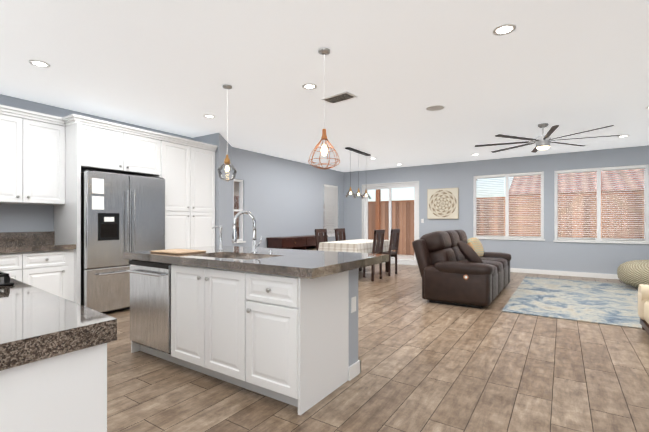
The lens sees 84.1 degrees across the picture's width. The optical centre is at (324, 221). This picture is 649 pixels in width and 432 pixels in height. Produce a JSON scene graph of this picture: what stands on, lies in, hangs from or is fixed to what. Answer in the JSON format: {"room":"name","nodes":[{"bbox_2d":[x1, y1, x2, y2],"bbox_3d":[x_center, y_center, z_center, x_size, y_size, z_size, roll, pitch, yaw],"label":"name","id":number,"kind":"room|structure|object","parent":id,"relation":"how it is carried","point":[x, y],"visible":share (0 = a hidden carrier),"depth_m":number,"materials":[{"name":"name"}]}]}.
{"room":"open-plan kitchen","nodes":[
{"label":"open-plan kitchen","id":0,"kind":"room"},
{"bbox_2d":[0,94,343,247],"bbox_3d":[-2.188,-0.168,7.087,0.150,2.740,9.900,0,0,34],"label":"wall","id":1,"kind":"structure","parent":0,"point":[282,197],"depth_m":8.22,"materials":[{"name":"grey paint"}]},
{"bbox_2d":[0,233,55,244],"bbox_3d":[-4.180,0.203,3.916,0.021,0.150,2.107,0,0,34],"label":"backsplash","id":2,"kind":"structure","parent":1,"relation":"attached to","point":[5,238],"depth_m":4.52,"materials":[{"name":"brown stone"}]},
{"bbox_2d":[0,109,67,204],"bbox_3d":[-3.702,-0.737,4.341,0.350,1.030,0.873,0,0,34],"label":"upper cabinet","id":3,"kind":"object","parent":1,"relation":"attached to","point":[46,159],"depth_m":4.33,"materials":[{"name":"white wood"}]},
{"bbox_2d":[68,121,159,176],"bbox_3d":[-3.020,-0.973,5.108,0.640,0.555,1.079,0,0,34],"label":"upper cabinet","id":4,"kind":"object","parent":1,"relation":"attached to","point":[91,146],"depth_m":4.81,"materials":[{"name":"white wood"}]},
{"bbox_2d":[233,179,245,242],"bbox_3d":[-1.819,-0.223,7.562,0.120,1.330,0.340,0,0,34],"label":"window","id":5,"kind":"structure","parent":1,"relation":"in","point":[240,240],"depth_m":7.65,"materials":[{"name":"white plastic"}]},
{"bbox_2d":[324,184,338,236],"bbox_3d":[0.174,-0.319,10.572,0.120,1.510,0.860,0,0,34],"label":"door","id":6,"kind":"structure","parent":1,"relation":"in","point":[330,208],"depth_m":10.54,"materials":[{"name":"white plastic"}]},
{"bbox_2d":[193,133,231,245],"bbox_3d":[-1.858,-0.169,6.796,0.720,2.740,0.940,0,0,34],"label":"wall","id":7,"kind":"structure","parent":0,"point":[223,204],"depth_m":6.48,"materials":[{"name":"grey paint"}]},
{"bbox_2d":[0,0,648,171],"bbox_3d":[1.131,-1.573,3.632,9.500,0.060,12.300,0,0,34],"label":"ceiling","id":8,"kind":"structure","parent":0,"point":[399,67],"depth_m":3.70,"materials":[{"name":"white paint"}]},
{"bbox_2d":[28,60,49,67],"bbox_3d":[-2.777,-1.538,3.508,0.168,0.007,0.168,0,0,-11],"label":"recessed light","id":9,"kind":"object","parent":8,"relation":"in","point":[38,63],"depth_m":3.50,"materials":[{"name":"white"}]},
{"bbox_2d":[203,114,214,117],"bbox_3d":[-1.681,-1.536,5.254,0.168,0.007,0.168,0,0,25],"label":"recessed light","id":10,"kind":"object","parent":8,"relation":"in","point":[207,116],"depth_m":5.26,"materials":[{"name":"white"}]},
{"bbox_2d":[217,84,236,181],"bbox_3d":[-1.106,-0.999,4.093,0.219,1.084,0.219,0,0,34],"label":"light","id":11,"kind":"object","parent":8,"relation":"hanging from","point":[226,159],"visible":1,"depth_m":4.10,"materials":[{"name":"silver metal"}]},
{"bbox_2d":[302,83,316,88],"bbox_3d":[-0.169,-1.537,4.096,0.168,0.007,0.168,0,0,25],"label":"recessed light","id":12,"kind":"object","parent":8,"relation":"in","point":[306,86],"depth_m":4.10,"materials":[{"name":"white"}]},
{"bbox_2d":[308,48,339,169],"bbox_3d":[-0.002,-1.006,3.242,0.293,1.072,0.279,0,0,34],"label":"pendant light","id":13,"kind":"object","parent":8,"relation":"hanging from","point":[324,52],"visible":1,"depth_m":3.23,"materials":[{"name":"orange metal"}]},
{"bbox_2d":[321,91,357,103],"bbox_3d":[0.182,-1.533,4.464,0.400,0.015,0.220,0,0,42],"label":"ceiling vent","id":14,"kind":"object","parent":8,"relation":"in","point":[339,97],"visible":0.98,"depth_m":4.43,"materials":[{"name":"grey metal"}]},
{"bbox_2d":[345,147,371,198],"bbox_3d":[0.743,-1.027,7.846,0.250,1.019,1.000,0,0,34],"label":"dining pendant light","id":15,"kind":"object","parent":8,"relation":"hanging from","point":[358,152],"visible":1,"depth_m":7.83,"materials":[{"name":"grey metal"}]},
{"bbox_2d":[426,105,443,110],"bbox_3d":[1.495,-1.536,4.855,0.232,0.008,0.236,0,0,-18],"label":"ceiling speaker","id":16,"kind":"object","parent":8,"relation":"attached to","point":[435,107],"visible":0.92,"depth_m":4.87,"materials":[{"name":"white"}]},
{"bbox_2d":[493,24,515,34],"bbox_3d":[1.441,-1.539,2.887,0.168,0.007,0.168,0,0,25],"label":"recessed light","id":17,"kind":"object","parent":8,"relation":"in","point":[504,29],"depth_m":2.88,"materials":[{"name":"white"}]},
{"bbox_2d":[474,123,620,152],"bbox_3d":[3.454,-1.340,5.691,1.971,0.399,1.971,0,0,34],"label":"ceiling fan","id":18,"kind":"object","parent":8,"relation":"hanging from","point":[543,142],"visible":1,"depth_m":5.62,"materials":[{"name":"grey metal"}]},
{"bbox_2d":[105,263,648,431],"bbox_3d":[1.131,1.228,3.629,9.500,0.060,12.300,0,0,34],"label":"floor","id":19,"kind":"structure","parent":0,"point":[427,366],"depth_m":2.71,"materials":[{"name":"brown wood"}]},
{"bbox_2d":[0,253,23,282],"bbox_3d":[-3.889,0.768,3.812,0.620,0.860,0.917,0,0,34],"label":"base cabinet","id":20,"kind":"object","parent":19,"relation":"on","point":[12,264],"depth_m":3.96,"materials":[{"name":"white wood"}]},
{"bbox_2d":[24,249,75,302],"bbox_3d":[-3.492,0.768,4.411,0.620,0.860,0.521,0,0,34],"label":"base cabinet","id":21,"kind":"object","parent":19,"relation":"on","point":[54,271],"depth_m":4.28,"materials":[{"name":"white wood"}]},
{"bbox_2d":[0,241,75,252],"bbox_3d":[-3.915,0.308,3.741,0.656,0.060,2.107,0,0,34],"label":"countertop","id":22,"kind":"structure","parent":21,"relation":"on","point":[44,246],"depth_m":4.16,"materials":[{"name":"brown stone"}]},
{"bbox_2d":[0,344,106,431],"bbox_3d":[-0.941,0.764,0.871,0.380,0.860,0.605,0,0,34],"label":"base cabinet","id":23,"kind":"object","parent":19,"relation":"on","point":[53,362],"depth_m":0.92,"materials":[{"name":"white wood"}]},
{"bbox_2d":[0,280,116,371],"bbox_3d":[-2.362,0.305,1.906,3.942,0.060,0.760,0,0,34],"label":"countertop","id":24,"kind":"structure","parent":23,"relation":"on","point":[36,324],"depth_m":0.97,"materials":[{"name":"brown stone"}]},
{"bbox_2d":[0,272,15,287],"bbox_3d":[-1.801,0.250,1.555,0.760,0.050,0.515,0,0,34],"label":"cooktop","id":25,"kind":"object","parent":24,"relation":"in","point":[5,278],"depth_m":1.56,"materials":[{"name":"black metal"}]},
{"bbox_2d":[81,169,164,313],"bbox_3d":[-2.918,0.278,5.039,0.830,1.842,1.050,0,0,34],"label":"fridge","id":26,"kind":"object","parent":19,"relation":"on","point":[121,214],"visible":0.77,"depth_m":4.68,"materials":[{"name":"grey metal"}]},
{"bbox_2d":[153,137,215,248],"bbox_3d":[-2.439,-0.025,5.984,0.640,2.450,1.025,0,0,34],"label":"tall cabinet","id":27,"kind":"object","parent":19,"relation":"on","point":[188,171],"depth_m":5.77,"materials":[{"name":"white wood"}]},
{"bbox_2d":[123,258,360,414],"bbox_3d":[-0.771,0.767,3.041,1.975,0.860,0.850,0,0,34],"label":"kitchen island","id":28,"kind":"object","parent":19,"relation":"on","point":[279,324],"depth_m":2.55,"materials":[{"name":"white wood"}]},
{"bbox_2d":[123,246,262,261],"bbox_3d":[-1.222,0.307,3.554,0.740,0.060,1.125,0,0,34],"label":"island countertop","id":29,"kind":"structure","parent":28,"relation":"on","point":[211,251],"depth_m":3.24,"materials":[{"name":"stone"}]},
{"bbox_2d":[150,249,205,254],"bbox_3d":[-1.315,0.268,3.240,0.410,0.016,0.290,0,0,34],"label":"cutting board","id":30,"kind":"object","parent":29,"relation":"on","point":[178,251],"visible":1,"depth_m":3.16,"materials":[{"name":"brown wood"}]},
{"bbox_2d":[212,225,222,249],"bbox_3d":[-1.026,0.156,3.464,0.058,0.240,0.100,0,0,34],"label":"soap dispenser","id":31,"kind":"object","parent":29,"relation":"on","point":[220,241],"visible":1,"depth_m":3.47,"materials":[{"name":"silver metal"}]},
{"bbox_2d":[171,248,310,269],"bbox_3d":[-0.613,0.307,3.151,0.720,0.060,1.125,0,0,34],"label":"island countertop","id":32,"kind":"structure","parent":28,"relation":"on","point":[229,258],"depth_m":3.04,"materials":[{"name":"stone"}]},
{"bbox_2d":[232,211,261,252],"bbox_3d":[-0.673,0.089,3.163,0.175,0.375,0.230,0,0,34],"label":"faucet","id":33,"kind":"object","parent":32,"relation":"on","point":[255,245],"visible":1,"depth_m":3.19,"materials":[{"name":"silver metal"}]},
{"bbox_2d":[235,250,388,277],"bbox_3d":[-0.038,0.307,2.770,0.660,0.060,1.125,0,0,34],"label":"island countertop","id":34,"kind":"structure","parent":28,"relation":"on","point":[317,264],"depth_m":2.48,"materials":[{"name":"brown stone"}]},
{"bbox_2d":[266,235,327,249],"bbox_3d":[-0.618,0.784,8.864,0.464,0.840,1.860,0,0,34],"label":"sideboard","id":35,"kind":"object","parent":19,"relation":"on","point":[307,242],"visible":0.27,"depth_m":8.40,"materials":[{"name":"brown wood"}]},
{"bbox_2d":[315,229,327,250],"bbox_3d":[0.110,0.683,8.059,0.513,1.038,0.440,0,0,34],"label":"dining chair","id":36,"kind":"object","parent":19,"relation":"on","point":[321,237],"visible":0.27,"depth_m":8.13,"materials":[{"name":"brown wood"}]},
{"bbox_2d":[334,228,360,270],"bbox_3d":[0.574,0.684,8.759,0.513,1.038,0.440,0,0,34],"label":"dining chair","id":37,"kind":"object","parent":19,"relation":"on","point":[339,231],"visible":0.29,"depth_m":8.84,"materials":[{"name":"brown wood"}]},
{"bbox_2d":[318,239,389,271],"bbox_3d":[0.756,0.822,8.135,0.944,0.761,1.844,0,0,34],"label":"dining table","id":38,"kind":"object","parent":19,"relation":"on","point":[360,245],"visible":0.58,"depth_m":7.51,"materials":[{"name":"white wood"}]},
{"bbox_2d":[363,230,384,281],"bbox_3d":[0.938,0.683,7.511,0.513,1.038,0.440,0,0,34],"label":"dining chair","id":39,"kind":"object","parent":19,"relation":"on","point":[378,239],"visible":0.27,"depth_m":7.38,"materials":[{"name":"brown wood"}]},
{"bbox_2d":[374,229,399,275],"bbox_3d":[1.402,0.684,8.211,0.513,1.038,0.440,0,0,34],"label":"dining chair","id":40,"kind":"object","parent":19,"relation":"on","point":[394,242],"visible":0.69,"depth_m":8.07,"materials":[{"name":"brown wood"}]},
{"bbox_2d":[412,230,511,308],"bbox_3d":[2.418,0.674,6.105,1.127,1.052,2.380,0,0,34],"label":"sofa","id":41,"kind":"object","parent":19,"relation":"on","point":[457,268],"visible":1,"depth_m":5.29,"materials":[{"name":"brown leather"}]},
{"bbox_2d":[467,237,483,256],"bbox_3d":[2.824,0.481,6.730,0.400,0.400,0.130,0,-22,-42],"label":"throw pillow","id":42,"kind":"object","parent":41,"relation":"on","point":[473,242],"depth_m":6.66,"materials":[{"name":"beige fabric"}]},
{"bbox_2d":[502,276,641,328],"bbox_3d":[4.438,1.193,5.607,2.570,0.014,3.650,0,0,34],"label":"rug","id":43,"kind":"object","parent":19,"relation":"on","point":[609,303],"visible":0.98,"depth_m":5.35,"materials":[{"name":"blue fabric"}]},
{"bbox_2d":[617,260,648,287],"bbox_3d":[5.918,0.934,6.240,1.320,0.500,1.320,0,0,34],"label":"pouf","id":44,"kind":"object","parent":43,"relation":"on","point":[634,273],"visible":0.88,"depth_m":6.19,"materials":[{"name":"fabric"}]},
{"bbox_2d":[638,284,648,333],"bbox_3d":[3.622,0.730,3.371,0.940,0.900,0.930,0,0,34],"label":"armchair","id":45,"kind":"object","parent":19,"relation":"on","point":[643,301],"visible":1,"depth_m":3.84,"materials":[{"name":"beige fabric"}]},
{"bbox_2d":[344,145,648,273],"bbox_3d":[4.484,-0.167,8.696,9.500,2.740,0.150,0,0,34],"label":"wall","id":46,"kind":"structure","parent":0,"point":[548,253],"depth_m":8.47,"materials":[{"name":"grey paint"}]},
{"bbox_2d":[362,181,418,265],"bbox_3d":[1.888,0.045,10.389,1.760,2.320,0.132,0,0,34],"label":"sliding glass door","id":47,"kind":"structure","parent":46,"relation":"in","point":[391,186],"depth_m":10.35,"materials":[{"name":"white plastic"}]},
{"bbox_2d":[427,188,458,218],"bbox_3d":[3.113,-0.476,9.487,0.800,0.800,0.038,0,0,34],"label":"wall art","id":48,"kind":"object","parent":46,"relation":"attached to","point":[442,203],"visible":0.96,"depth_m":9.46,"materials":[{"name":"beige fabric"}]},
{"bbox_2d":[473,171,544,240],"bbox_3d":[4.405,-0.361,8.694,1.570,1.590,0.120,0,0,34],"label":"window","id":49,"kind":"structure","parent":46,"relation":"in","point":[507,212],"depth_m":8.68,"materials":[{"name":"white plastic"}]},
{"bbox_2d":[510,268,618,278],"bbox_3d":[1.131,1.147,3.629,9.200,0.100,12.000,0,0,34],"label":"baseboard","id":50,"kind":"structure","parent":46,"relation":"attached to","point":[576,274],"depth_m":8.00,"materials":[{"name":"white wood"}]},
{"bbox_2d":[553,164,648,243],"bbox_3d":[5.881,-0.353,7.717,1.650,1.610,0.120,0,0,34],"label":"window","id":51,"kind":"structure","parent":46,"relation":"in","point":[598,239],"depth_m":7.70,"materials":[{"name":"white plastic"}]},
{"label":"outside","id":52,"kind":"structure","parent":0,"visible":0},
{"bbox_2d":[234,169,643,259],"bbox_3d":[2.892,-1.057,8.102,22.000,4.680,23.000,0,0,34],"label":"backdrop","id":53,"kind":"structure","parent":52,"point":[405,226],"depth_m":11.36,"materials":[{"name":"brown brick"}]}
]}

